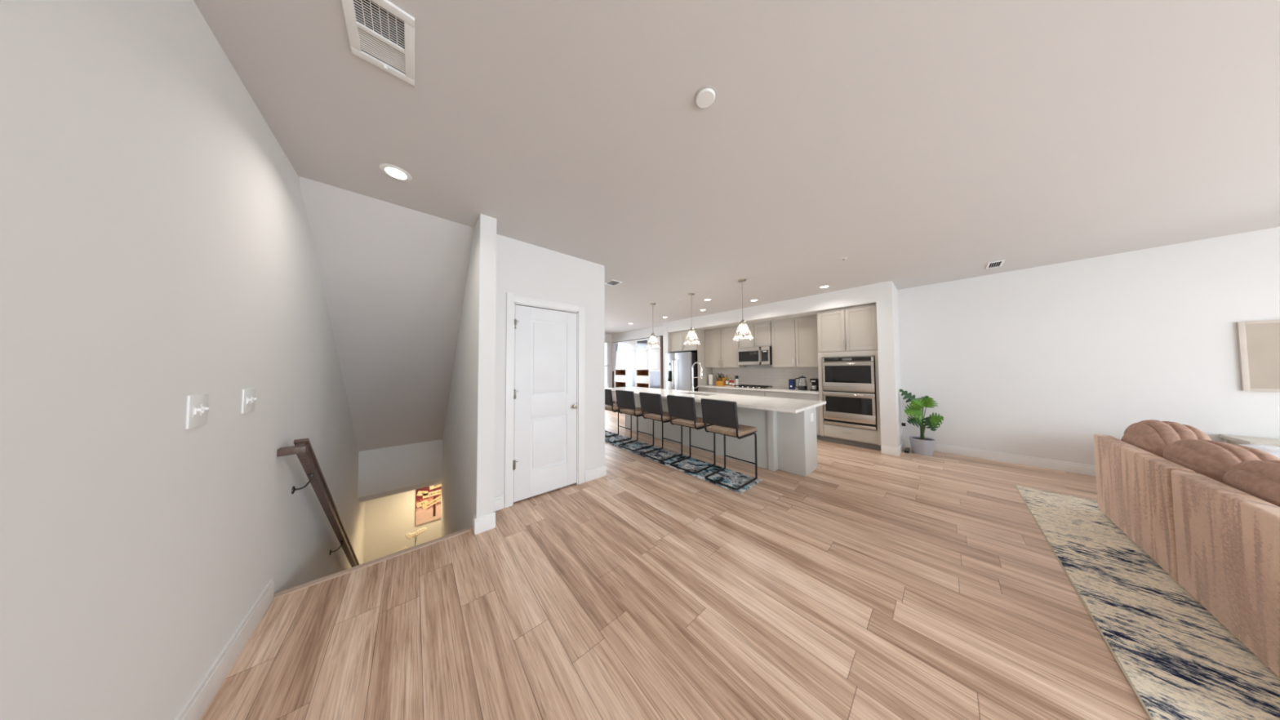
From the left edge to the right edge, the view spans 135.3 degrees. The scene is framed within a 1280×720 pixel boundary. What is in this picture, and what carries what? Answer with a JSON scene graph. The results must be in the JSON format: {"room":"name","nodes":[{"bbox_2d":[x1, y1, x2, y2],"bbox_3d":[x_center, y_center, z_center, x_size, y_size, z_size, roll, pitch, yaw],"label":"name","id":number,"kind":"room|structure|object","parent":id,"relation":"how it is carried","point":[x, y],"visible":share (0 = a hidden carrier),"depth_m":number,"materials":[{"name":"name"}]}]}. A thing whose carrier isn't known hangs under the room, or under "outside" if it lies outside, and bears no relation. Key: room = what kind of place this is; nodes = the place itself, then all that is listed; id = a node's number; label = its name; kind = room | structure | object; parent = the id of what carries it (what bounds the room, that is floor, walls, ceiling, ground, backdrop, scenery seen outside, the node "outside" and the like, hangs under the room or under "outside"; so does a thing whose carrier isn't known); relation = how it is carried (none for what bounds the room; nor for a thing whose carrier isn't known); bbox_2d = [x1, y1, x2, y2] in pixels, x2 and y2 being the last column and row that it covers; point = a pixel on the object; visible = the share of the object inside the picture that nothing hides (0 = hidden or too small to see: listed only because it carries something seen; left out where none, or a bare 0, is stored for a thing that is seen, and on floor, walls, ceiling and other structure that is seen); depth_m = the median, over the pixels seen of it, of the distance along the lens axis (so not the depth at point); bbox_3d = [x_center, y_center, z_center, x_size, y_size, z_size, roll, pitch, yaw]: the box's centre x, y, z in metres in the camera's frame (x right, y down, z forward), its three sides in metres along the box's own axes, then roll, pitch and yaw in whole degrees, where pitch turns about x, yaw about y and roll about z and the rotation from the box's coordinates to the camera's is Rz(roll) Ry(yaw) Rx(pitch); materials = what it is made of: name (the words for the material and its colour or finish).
{"room":"open-plan living room","nodes":[
{"label":"open-plan living room","id":0,"kind":"room"},
{"bbox_2d":[0,0,364,719],"bbox_3d":[-1.931,1.584,1.118,0.150,5.790,13.500,1,-2,-41],"label":"wall","id":1,"kind":"structure","parent":0,"point":[157,249],"depth_m":0.81,"materials":[{"name":"paint"}]},
{"bbox_2d":[185,393,209,429],"bbox_3d":[-1.705,0.196,1.021,0.021,0.124,0.118,1,-2,-41],"label":"light switch","id":2,"kind":"object","parent":1,"relation":"attached to","point":[197,408],"visible":1,"depth_m":1.00,"materials":[{"name":"white plastic"}]},
{"bbox_2d":[173,577,274,719],"bbox_3d":[0.155,1.279,-1.174,0.015,0.128,7.290,1,-2,-41],"label":"baseboard","id":3,"kind":"structure","parent":1,"relation":"attached to","point":[194,708],"depth_m":1.19,"materials":[{"name":"white wood"}]},
{"bbox_2d":[241,387,257,413],"bbox_3d":[-1.977,0.205,1.337,0.021,0.120,0.125,1,-2,-41],"label":"light switch","id":4,"kind":"object","parent":1,"relation":"attached to","point":[248,397],"visible":1,"depth_m":1.32,"materials":[{"name":"white plastic"}]},
{"bbox_2d":[276,438,359,567],"bbox_3d":[-3.273,1.999,2.872,0.114,2.879,3.302,1,-2,-41],"label":"handrail","id":5,"kind":"object","parent":1,"relation":"attached to","point":[303,448],"visible":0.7,"depth_m":2.05,"materials":[{"name":"brown wood"}]},
{"bbox_2d":[273,526,472,598],"bbox_3d":[-1.844,1.461,1.945,1.055,0.026,0.050,1,-2,-41],"label":"trim","id":6,"kind":"structure","parent":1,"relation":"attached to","point":[416,547],"depth_m":1.85,"materials":[{"name":"wood"}]},
{"bbox_2d":[297,176,474,451],"bbox_3d":[-3.058,-0.013,3.392,1.055,2.840,3.293,1,-2,-41],"label":"ceiling","id":7,"kind":"structure","parent":0,"point":[393,277],"depth_m":2.75,"materials":[{"name":"paint"}]},
{"bbox_2d":[357,439,442,497],"bbox_3d":[-4.071,1.800,4.527,1.055,0.740,0.150,1,-2,-41],"label":"wall stairwell header","id":8,"kind":"structure","parent":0,"point":[380,470],"depth_m":4.43,"materials":[{"name":"paint"}]},
{"bbox_2d":[359,479,441,502],"bbox_3d":[-3.354,2.261,5.814,3.835,0.150,0.890,1,-2,-41],"label":"ceiling","id":9,"kind":"structure","parent":0,"point":[366,498],"depth_m":4.53,"materials":[{"name":"paint"}]},
{"bbox_2d":[363,489,440,563],"bbox_3d":[-3.588,3.421,6.058,3.835,2.450,0.150,1,-2,-41],"label":"wall","id":10,"kind":"structure","parent":0,"point":[388,520],"depth_m":5.00,"materials":[{"name":"paint"}]},
{"bbox_2d":[415,483,441,525],"bbox_3d":[-4.210,2.829,5.418,0.622,0.900,0.042,1,-2,-41],"label":"picture","id":11,"kind":"object","parent":10,"relation":"attached to","point":[428,499],"visible":0.7,"depth_m":5.33,"materials":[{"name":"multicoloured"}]},
{"bbox_2d":[440,213,497,537],"bbox_3d":[-2.464,1.664,3.568,0.128,5.790,3.486,1,-2,-41],"label":"wall","id":12,"kind":"structure","parent":0,"point":[468,433],"depth_m":2.42,"materials":[{"name":"paint"}]},
{"bbox_2d":[493,234,604,497],"bbox_3d":[-2.875,0.193,5.214,1.348,2.740,5.839,1,-2,-41],"label":"wall","id":13,"kind":"structure","parent":0,"point":[525,269],"depth_m":3.06,"materials":[{"name":"paint"}]},
{"bbox_2d":[472,465,606,534],"bbox_3d":[-2.797,1.492,4.994,1.504,0.128,6.100,1,-2,-41],"label":"baseboard","id":14,"kind":"structure","parent":13,"relation":"attached to","point":[499,501],"depth_m":2.56,"materials":[{"name":"white wood"}]},
{"bbox_2d":[504,292,585,507],"bbox_3d":[-1.041,0.397,2.967,0.890,2.167,0.186,1,-2,-41],"label":"door","id":15,"kind":"structure","parent":13,"relation":"in","point":[545,371],"depth_m":2.91,"materials":[{"name":"white paint"}]},
{"bbox_2d":[604,333,611,387],"bbox_3d":[-2.578,0.473,9.411,4.573,3.040,0.150,1,-2,-41],"label":"wall","id":16,"kind":"structure","parent":0,"point":[607,337],"depth_m":10.51,"materials":[{"name":"paint"}]},
{"bbox_2d":[604,341,609,387],"bbox_3d":[-2.465,0.219,9.459,3.200,1.950,0.100,1,-2,-41],"label":"window","id":17,"kind":"structure","parent":16,"relation":"in","point":[606,342],"depth_m":10.45,"materials":[{"name":"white glass"}]},
{"bbox_2d":[611,342,615,403],"bbox_3d":[-0.894,0.520,10.578,0.451,2.400,0.245,1,-2,-41],"label":"curtain","id":18,"kind":"object","parent":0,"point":[613,371],"visible":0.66,"depth_m":10.43,"materials":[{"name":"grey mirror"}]},
{"bbox_2d":[614,341,626,404],"bbox_3d":[-0.589,0.507,10.224,0.451,2.400,0.690,1,-2,-41],"label":"window","id":19,"kind":"structure","parent":0,"point":[620,347],"depth_m":10.16,"materials":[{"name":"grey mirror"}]},
{"bbox_2d":[625,339,636,386],"bbox_3d":[-0.165,0.489,9.731,0.451,2.400,0.610,1,-2,-41],"label":"window","id":20,"kind":"structure","parent":0,"point":[630,345],"depth_m":9.60,"materials":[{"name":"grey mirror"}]},
{"bbox_2d":[611,325,662,342],"bbox_3d":[0.071,-0.902,9.530,0.443,0.315,3.200,1,-2,-41],"label":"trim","id":21,"kind":"structure","parent":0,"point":[657,331],"depth_m":9.39,"materials":[{"name":"paint"}]},
{"bbox_2d":[635,337,648,387],"bbox_3d":[0.249,0.471,9.250,0.451,2.400,0.660,1,-2,-41],"label":"window","id":22,"kind":"structure","parent":0,"point":[642,352],"depth_m":9.16,"materials":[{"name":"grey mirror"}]},
{"bbox_2d":[648,336,660,388],"bbox_3d":[0.656,0.453,8.777,0.451,2.400,0.590,1,-2,-41],"label":"window","id":23,"kind":"structure","parent":0,"point":[654,353],"depth_m":8.64,"materials":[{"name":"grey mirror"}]},
{"bbox_2d":[662,322,673,389],"bbox_3d":[1.055,0.260,8.104,0.773,2.740,0.180,1,-2,-41],"label":"wall","id":24,"kind":"structure","parent":0,"point":[665,334],"depth_m":7.87,"materials":[{"name":"paint"}]},
{"bbox_2d":[200,403,1150,719],"bbox_3d":[0.870,1.634,3.427,7.108,0.300,13.350,1,-2,-41],"label":"floor","id":25,"kind":"structure","parent":0,"point":[870,584],"depth_m":1.47,"materials":[{"name":"brown wood"}]},
{"bbox_2d":[659,335,663,388],"bbox_3d":[0.849,0.434,8.514,0.501,2.420,0.050,1,-2,-41],"label":"panel board","id":26,"kind":"object","parent":25,"relation":"on","point":[660,336],"visible":0.24,"depth_m":8.37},
{"bbox_2d":[666,351,697,391],"bbox_3d":[1.338,0.704,7.569,0.882,1.815,0.905,1,-2,-41],"label":"refrigerator","id":27,"kind":"object","parent":25,"relation":"on","point":[678,365],"visible":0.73,"depth_m":7.23,"materials":[{"name":"metal"}]},
{"bbox_2d":[604,430,761,493],"bbox_3d":[0.043,1.519,4.504,0.525,0.008,3.845,1,-2,-41],"label":"runner rug","id":28,"kind":"object","parent":25,"relation":"on","point":[735,479],"visible":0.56,"depth_m":3.73,"materials":[{"name":"fabric"}]},
{"bbox_2d":[604,388,631,443],"bbox_3d":[-0.492,1.042,5.154,0.538,0.990,0.470,1,-2,-40],"label":"bar stool","id":29,"kind":"object","parent":28,"relation":"on","point":[608,394],"visible":0.47,"depth_m":4.95,"materials":[{"name":"black leather"}]},
{"bbox_2d":[615,390,653,451],"bbox_3d":[-0.081,1.025,4.677,0.538,0.990,0.470,1,-2,-42],"label":"bar stool","id":30,"kind":"object","parent":28,"relation":"on","point":[625,399],"visible":0.84,"depth_m":4.54,"materials":[{"name":"black leather"}]},
{"bbox_2d":[639,391,682,461],"bbox_3d":[0.343,1.007,4.184,0.538,0.990,0.470,1,-2,-40],"label":"bar stool","id":31,"kind":"object","parent":28,"relation":"on","point":[651,403],"visible":0.83,"depth_m":4.06,"materials":[{"name":"black leather"}]},
{"bbox_2d":[666,395,715,473],"bbox_3d":[0.734,0.990,3.729,0.538,0.990,0.470,1,-2,-41],"label":"bar stool","id":32,"kind":"object","parent":28,"relation":"on","point":[682,407],"visible":0.89,"depth_m":3.59,"materials":[{"name":"black leather"}]},
{"bbox_2d":[700,398,757,489],"bbox_3d":[1.114,0.973,3.265,0.538,0.990,0.470,1,-2,-41],"label":"bar stool","id":33,"kind":"object","parent":28,"relation":"on","point":[723,415],"visible":1,"depth_m":3.14,"materials":[{"name":"black leather"}]},
{"bbox_2d":[697,328,711,391],"bbox_3d":[1.805,0.379,7.289,0.651,2.440,0.008,1,-2,-41],"label":"panel","id":34,"kind":"object","parent":25,"relation":"on","point":[706,371],"visible":0.5,"depth_m":7.22,"materials":[{"name":"beige paint"}]},
{"bbox_2d":[697,386,715,392],"bbox_3d":[1.976,1.155,7.045,0.684,0.872,0.535,1,-2,-41],"label":"base cabinet","id":35,"kind":"object","parent":25,"relation":"on","point":[700,388],"visible":0.22,"depth_m":6.84,"materials":[{"name":"beige wood"}]},
{"bbox_2d":[625,395,817,476],"bbox_3d":[1.042,1.084,4.808,0.587,0.884,3.612,1,-2,-41],"label":"kitchen island","id":36,"kind":"object","parent":25,"relation":"on","point":[787,442],"visible":0.48,"depth_m":3.63,"materials":[{"name":"grey paint"}]},
{"bbox_2d":[604,386,826,413],"bbox_3d":[0.733,0.626,4.791,1.113,0.033,4.200,1,-2,-41],"label":"island countertop","id":37,"kind":"structure","parent":36,"relation":"on","point":[778,404],"depth_m":3.81,"materials":[{"name":"white stone"}]},
{"bbox_2d":[691,361,702,391],"bbox_3d":[1.107,0.327,5.095,0.052,0.580,0.256,1,-2,-41],"label":"faucet","id":38,"kind":"object","parent":37,"relation":"on","point":[701,372],"visible":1,"depth_m":5.14,"materials":[{"name":"silver metal"}]},
{"bbox_2d":[810,413,813,422],"bbox_3d":[2.305,0.767,3.517,0.105,0.110,0.008,1,-2,-41],"label":"power outlet","id":39,"kind":"object","parent":36,"relation":"attached to","point":[811,414],"visible":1,"depth_m":3.51,"materials":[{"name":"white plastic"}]},
{"bbox_2d":[715,387,764,396],"bbox_3d":[2.553,1.130,6.375,0.684,0.872,1.226,1,-2,-41],"label":"base cabinet","id":40,"kind":"object","parent":25,"relation":"on","point":[742,392],"visible":0.09,"depth_m":6.12,"materials":[{"name":"beige wood"}]},
{"bbox_2d":[764,391,821,439],"bbox_3d":[3.284,1.099,5.525,0.684,0.872,1.009,1,-2,-41],"label":"base cabinet","id":41,"kind":"object","parent":25,"relation":"on","point":[767,393],"visible":0.17,"depth_m":5.17,"materials":[{"name":"beige wood"}]},
{"bbox_2d":[697,384,818,394],"bbox_3d":[2.712,0.671,6.215,0.686,0.032,2.779,1,-2,-41],"label":"countertop","id":42,"kind":"structure","parent":41,"relation":"on","point":[774,389],"depth_m":5.77,"materials":[{"name":"white stone"}]},
{"bbox_2d":[707,373,713,385],"bbox_3d":[1.948,0.529,7.233,0.150,0.325,0.150,1,-2,-41],"label":"paper towel holder","id":43,"kind":"object","parent":42,"relation":"on","point":[710,376],"visible":1,"depth_m":7.18,"materials":[{"name":"white paper"}]},
{"bbox_2d":[715,373,726,386],"bbox_3d":[2.169,0.511,6.995,0.294,0.343,0.200,1,-2,-41],"label":"knife block","id":44,"kind":"object","parent":42,"relation":"on","point":[721,381],"visible":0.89,"depth_m":6.93,"materials":[{"name":"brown wood"}]},
{"bbox_2d":[733,384,773,389],"bbox_3d":[2.684,0.631,6.259,0.510,0.050,0.780,1,-2,-41],"label":"cooktop","id":45,"kind":"object","parent":42,"relation":"in","point":[748,386],"visible":0.99,"depth_m":6.17,"materials":[{"name":"metal"}]},
{"bbox_2d":[788,378,795,389],"bbox_3d":[3.283,0.523,5.679,0.101,0.222,0.105,1,-2,-41],"label":"canister","id":46,"kind":"object","parent":42,"relation":"on","point":[791,381],"visible":0.97,"depth_m":5.64,"materials":[{"name":"blue paint"}]},
{"bbox_2d":[795,375,807,390],"bbox_3d":[3.401,0.479,5.524,0.205,0.300,0.169,0,-2,2],"label":"coffee carafe","id":47,"kind":"object","parent":42,"relation":"on","point":[800,387],"visible":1,"depth_m":5.50,"materials":[{"name":"black plastic"}]},
{"bbox_2d":[809,377,818,391],"bbox_3d":[3.561,0.500,5.356,0.202,0.245,0.120,1,-2,-41],"label":"coffee maker","id":48,"kind":"object","parent":42,"relation":"on","point":[815,382],"visible":0.85,"depth_m":5.32,"materials":[{"name":"black plastic"}]},
{"bbox_2d":[811,385,817,389],"bbox_3d":[3.528,0.556,5.325,0.090,0.068,0.089,1,-2,-41],"label":"cup","id":49,"kind":"object","parent":48,"relation":"on","point":[813,387],"depth_m":5.31,"materials":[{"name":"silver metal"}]},
{"bbox_3d":[2.380,0.665,6.743,0.260,0.018,0.337,1,-2,-41],"label":"serving tray","id":50,"kind":"object","parent":42,"relation":"on","visible":0},
{"bbox_2d":[734,375,738,385],"bbox_3d":[2.450,0.525,6.649,0.084,0.255,0.084,1,-2,-41],"label":"pepper mill","id":51,"kind":"object","parent":50,"relation":"on","point":[735,376],"visible":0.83,"depth_m":6.62,"materials":[{"name":"ceramic"}]},
{"bbox_2d":[817,303,880,450],"bbox_3d":[3.879,0.294,4.838,0.704,2.430,0.846,1,-2,-41],"label":"oven tower","id":52,"kind":"object","parent":25,"relation":"on","point":[851,331],"visible":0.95,"depth_m":4.61,"materials":[{"name":"beige paint"}]},
{"bbox_2d":[822,356,877,430],"bbox_3d":[3.829,0.558,4.772,0.654,1.208,0.720,1,-2,-41],"label":"double oven","id":53,"kind":"object","parent":52,"relation":"in","point":[849,384],"visible":1,"depth_m":4.56,"materials":[{"name":"silver metal"}]},
{"bbox_2d":[904,447,910,453],"bbox_3d":[4.355,1.471,4.287,0.240,0.036,0.050,1,-2,-41],"label":"power strip","id":54,"kind":"object","parent":25,"relation":"on","point":[906,450],"visible":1,"depth_m":4.24,"materials":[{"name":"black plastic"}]},
{"bbox_2d":[899,389,943,456],"bbox_3d":[4.462,0.978,4.167,0.314,1.014,0.469,1,-2,-41],"label":"monstera plant","id":55,"kind":"object","parent":25,"relation":"on","point":[922,445],"visible":1,"depth_m":4.12,"materials":[{"name":"green plant"}]},
{"bbox_2d":[1014,484,1279,719],"bbox_3d":[3.730,1.372,0.599,4.081,0.010,2.920,1,-2,-41],"label":"area rug","id":56,"kind":"object","parent":25,"relation":"on","point":[1180,661],"visible":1,"depth_m":1.37,"materials":[{"name":"beige fabric"}]},
{"bbox_2d":[1093,434,1195,581],"bbox_3d":[4.131,1.036,1.694,1.281,0.725,0.978,1,-2,-41],"label":"module","id":57,"kind":"object","parent":56,"relation":"on","point":[1134,487],"visible":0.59,"depth_m":1.92,"materials":[{"name":"brown fabric"}]},
{"bbox_2d":[1120,419,1211,457],"bbox_3d":[4.208,0.741,2.105,0.652,0.502,0.308,1,-2,-41],"label":"cushion","id":58,"kind":"object","parent":57,"relation":"on","point":[1153,436],"visible":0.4,"depth_m":2.05,"materials":[{"name":"brown fabric"}]},
{"bbox_2d":[1162,439,1279,482],"bbox_3d":[3.717,0.734,1.680,0.650,0.416,0.306,1,-2,-41],"label":"cushion","id":59,"kind":"object","parent":57,"relation":"on","point":[1211,459],"visible":0.47,"depth_m":1.62,"materials":[{"name":"brown fabric"}]},
{"bbox_2d":[1170,469,1279,677],"bbox_3d":[3.138,1.016,0.840,1.282,0.725,0.978,1,-2,-41],"label":"module","id":60,"kind":"object","parent":56,"relation":"on","point":[1228,537],"visible":1,"depth_m":1.30,"materials":[{"name":"brown fabric"}]},
{"bbox_2d":[1222,460,1279,506],"bbox_3d":[3.224,0.718,1.256,0.652,0.428,0.309,1,-2,-41],"label":"cushion","id":61,"kind":"object","parent":60,"relation":"on","point":[1260,479],"visible":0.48,"depth_m":1.33,"materials":[{"name":"brown fabric"}]},
{"bbox_2d":[1219,434,1279,447],"bbox_3d":[6.385,1.083,2.115,0.435,0.650,1.340,1,-2,-41],"label":"console table","id":62,"kind":"object","parent":25,"relation":"on","point":[1233,439],"visible":0.27,"depth_m":2.58,"materials":[{"name":"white wood"}]},
{"bbox_3d":[5.488,1.137,2.219,0.650,0.560,0.970,1,-2,-41],"label":"ottoman","id":63,"kind":"object","parent":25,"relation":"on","visible":0},
{"bbox_2d":[1236,444,1279,458],"bbox_3d":[5.465,0.802,2.245,0.720,0.118,1.040,1,-2,-41],"label":"throw blanket","id":64,"kind":"object","parent":63,"relation":"on","point":[1275,451],"visible":0.14,"depth_m":2.26,"materials":[{"name":"white fabric"}]},
{"bbox_2d":[193,0,1279,334],"bbox_3d":[0.852,-1.329,3.520,7.408,0.150,13.650,1,-2,-41],"label":"ceiling","id":65,"kind":"structure","parent":0,"point":[914,143],"depth_m":1.48,"materials":[{"name":"paint"}]},
{"bbox_2d":[341,0,414,85],"bbox_3d":[-1.049,-1.309,1.067,0.204,0.022,0.312,1,-2,-41],"label":"ceiling vent","id":66,"kind":"object","parent":65,"relation":"in","point":[380,33],"visible":1,"depth_m":1.06,"materials":[{"name":"white plastic"}]},
{"bbox_2d":[378,164,412,182],"bbox_3d":[-1.686,-1.289,1.817,0.168,0.006,0.168,1,-2,-41],"label":"recessed light","id":67,"kind":"object","parent":65,"relation":"in","point":[397,173],"visible":1,"depth_m":1.81,"materials":[{"name":"white plastic"}]},
{"bbox_2d":[604,279,622,286],"bbox_3d":[-0.428,-1.220,4.164,0.200,0.012,0.240,1,-2,-41],"label":"ceiling vent","id":68,"kind":"object","parent":65,"relation":"in","point":[611,282],"visible":0.85,"depth_m":4.17,"materials":[{"name":"white plastic"}]},
{"bbox_2d":[645,302,660,348],"bbox_3d":[0.275,-0.721,5.543,0.312,0.932,0.312,1,-2,-41],"label":"pendant light","id":69,"kind":"object","parent":65,"relation":"hanging from","point":[653,340],"visible":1,"depth_m":5.49,"materials":[{"name":"beige glass"}]},
{"bbox_2d":[683,293,700,345],"bbox_3d":[0.948,-0.748,4.822,0.312,0.932,0.312,1,-2,-41],"label":"pendant light","id":70,"kind":"object","parent":65,"relation":"hanging from","point":[692,335],"visible":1,"depth_m":4.77,"materials":[{"name":"beige glass"}]},
{"bbox_2d":[693,85,716,108],"bbox_3d":[0.329,-1.313,1.321,0.112,0.014,0.112,1,-2,-41],"label":"smoke detector","id":71,"kind":"object","parent":65,"relation":"attached to","point":[705,96],"visible":1,"depth_m":1.31,"materials":[{"name":"white plastic"}]},
{"bbox_2d":[732,279,754,341],"bbox_3d":[1.590,-0.775,4.076,0.312,0.932,0.312,1,-2,-41],"label":"pendant light","id":72,"kind":"object","parent":65,"relation":"hanging from","point":[742,323],"visible":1,"depth_m":4.04,"materials":[{"name":"white glass"}]},
{"bbox_2d":[818,284,830,288],"bbox_3d":[3.122,-1.236,4.448,0.168,0.006,0.168,1,-2,-41],"label":"recessed light","id":73,"kind":"object","parent":65,"relation":"in","point":[826,286],"visible":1,"depth_m":4.44,"materials":[{"name":"white plastic"}]},
{"bbox_2d":[985,259,1004,269],"bbox_3d":[4.738,-1.273,3.510,0.320,0.012,0.130,1,-2,-41],"label":"ceiling vent","id":74,"kind":"object","parent":65,"relation":"in","point":[996,264],"visible":1,"depth_m":3.50,"materials":[{"name":"white plastic"}]},
{"bbox_2d":[875,299,902,447],"bbox_3d":[4.214,0.274,4.429,0.773,2.440,0.192,1,-2,-41],"label":"wall partition","id":75,"kind":"structure","parent":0,"point":[887,315],"depth_m":4.19,"materials":[{"name":"paint"}]},
{"bbox_2d":[880,439,904,456],"bbox_3d":[4.215,1.429,4.377,0.772,0.128,0.207,1,-2,-41],"label":"baseboard","id":76,"kind":"structure","parent":75,"relation":"attached to","point":[892,451],"depth_m":4.14,"materials":[{"name":"white wood"}]},
{"bbox_2d":[900,420,906,448],"bbox_3d":[4.437,1.256,4.404,0.097,0.468,0.082,1,-2,-41],"label":"power adapter","id":77,"kind":"object","parent":75,"relation":"attached to","point":[901,423],"visible":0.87,"depth_m":4.40,"materials":[{"name":"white plastic"}]},
{"bbox_2d":[693,226,1279,466],"bbox_3d":[3.564,0.324,5.892,0.150,3.040,13.500,1,-2,-41],"label":"wall","id":78,"kind":"structure","parent":0,"point":[1040,362],"depth_m":3.32,"materials":[{"name":"paint"}]},
{"bbox_2d":[669,328,697,352],"bbox_3d":[1.446,-0.537,7.679,0.714,0.580,0.998,1,-2,-41],"label":"upper cabinet","id":79,"kind":"object","parent":78,"relation":"attached to","point":[677,339],"visible":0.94,"depth_m":7.55,"materials":[{"name":"beige paint"}]},
{"bbox_2d":[704,325,745,367],"bbox_3d":[2.241,-0.325,7.019,0.364,1.055,1.007,1,-2,-41],"label":"upper cabinet","id":80,"kind":"object","parent":78,"relation":"attached to","point":[721,351],"visible":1,"depth_m":6.90,"materials":[{"name":"beige paint"}]},
{"bbox_2d":[738,320,771,347],"bbox_3d":[2.825,-0.591,6.346,0.364,0.572,0.770,1,-2,-41],"label":"upper cabinet","id":81,"kind":"object","parent":78,"relation":"attached to","point":[761,332],"visible":0.78,"depth_m":6.17,"materials":[{"name":"beige paint"}]},
{"bbox_2d":[737,346,772,364],"bbox_3d":[2.800,-0.089,6.307,0.436,0.422,0.758,1,-2,-41],"label":"microwave","id":82,"kind":"object","parent":81,"relation":"attached to","point":[762,355],"visible":0.96,"depth_m":6.14,"materials":[{"name":"silver plastic"}]},
{"bbox_2d":[712,367,818,389],"bbox_3d":[2.975,0.421,6.452,0.010,0.478,2.779,1,-2,-41],"label":"backsplash","id":83,"kind":"structure","parent":78,"relation":"attached to","point":[775,377],"depth_m":6.30,"materials":[{"name":"tile"}]},
{"bbox_2d":[667,280,897,333],"bbox_3d":[2.691,-1.030,6.233,0.773,0.300,4.840,1,-2,-41],"label":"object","id":84,"kind":"structure","parent":78,"relation":"attached to","point":[871,294],"depth_m":5.22,"materials":[{"name":"paint"}]},
{"bbox_2d":[771,314,817,367],"bbox_3d":[3.402,-0.375,5.669,0.364,1.055,0.977,1,-2,-41],"label":"upper cabinet","id":85,"kind":"object","parent":78,"relation":"attached to","point":[794,340],"visible":0.84,"depth_m":5.57,"materials":[{"name":"beige paint"}]},
{"bbox_2d":[902,438,1096,476],"bbox_3d":[6.240,1.361,2.627,0.015,0.128,5.120,1,-2,-41],"label":"baseboard","id":86,"kind":"structure","parent":78,"relation":"attached to","point":[1086,469],"depth_m":3.70,"materials":[{"name":"white wood"}]},
{"bbox_2d":[1235,319,1279,391],"bbox_3d":[6.601,-0.055,2.231,0.030,0.710,1.270,1,-2,-41],"label":"wall picture","id":87,"kind":"object","parent":78,"relation":"attached to","point":[1258,341],"visible":1,"depth_m":2.65,"materials":[{"name":"beige fabric"}]},
{"bbox_3d":[-2.201,4.661,4.414,3.835,0.150,4.380,1,-2,-41],"label":"floor","id":88,"kind":"structure","parent":0,"visible":0},
{"bbox_2d":[400,527,426,551],"bbox_3d":[-4.234,3.900,4.923,0.560,1.428,0.560,1,-2,-41],"label":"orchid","id":89,"kind":"object","parent":88,"relation":"on","point":[414,535],"visible":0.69,"depth_m":4.92,"materials":[{"name":"white plant"}]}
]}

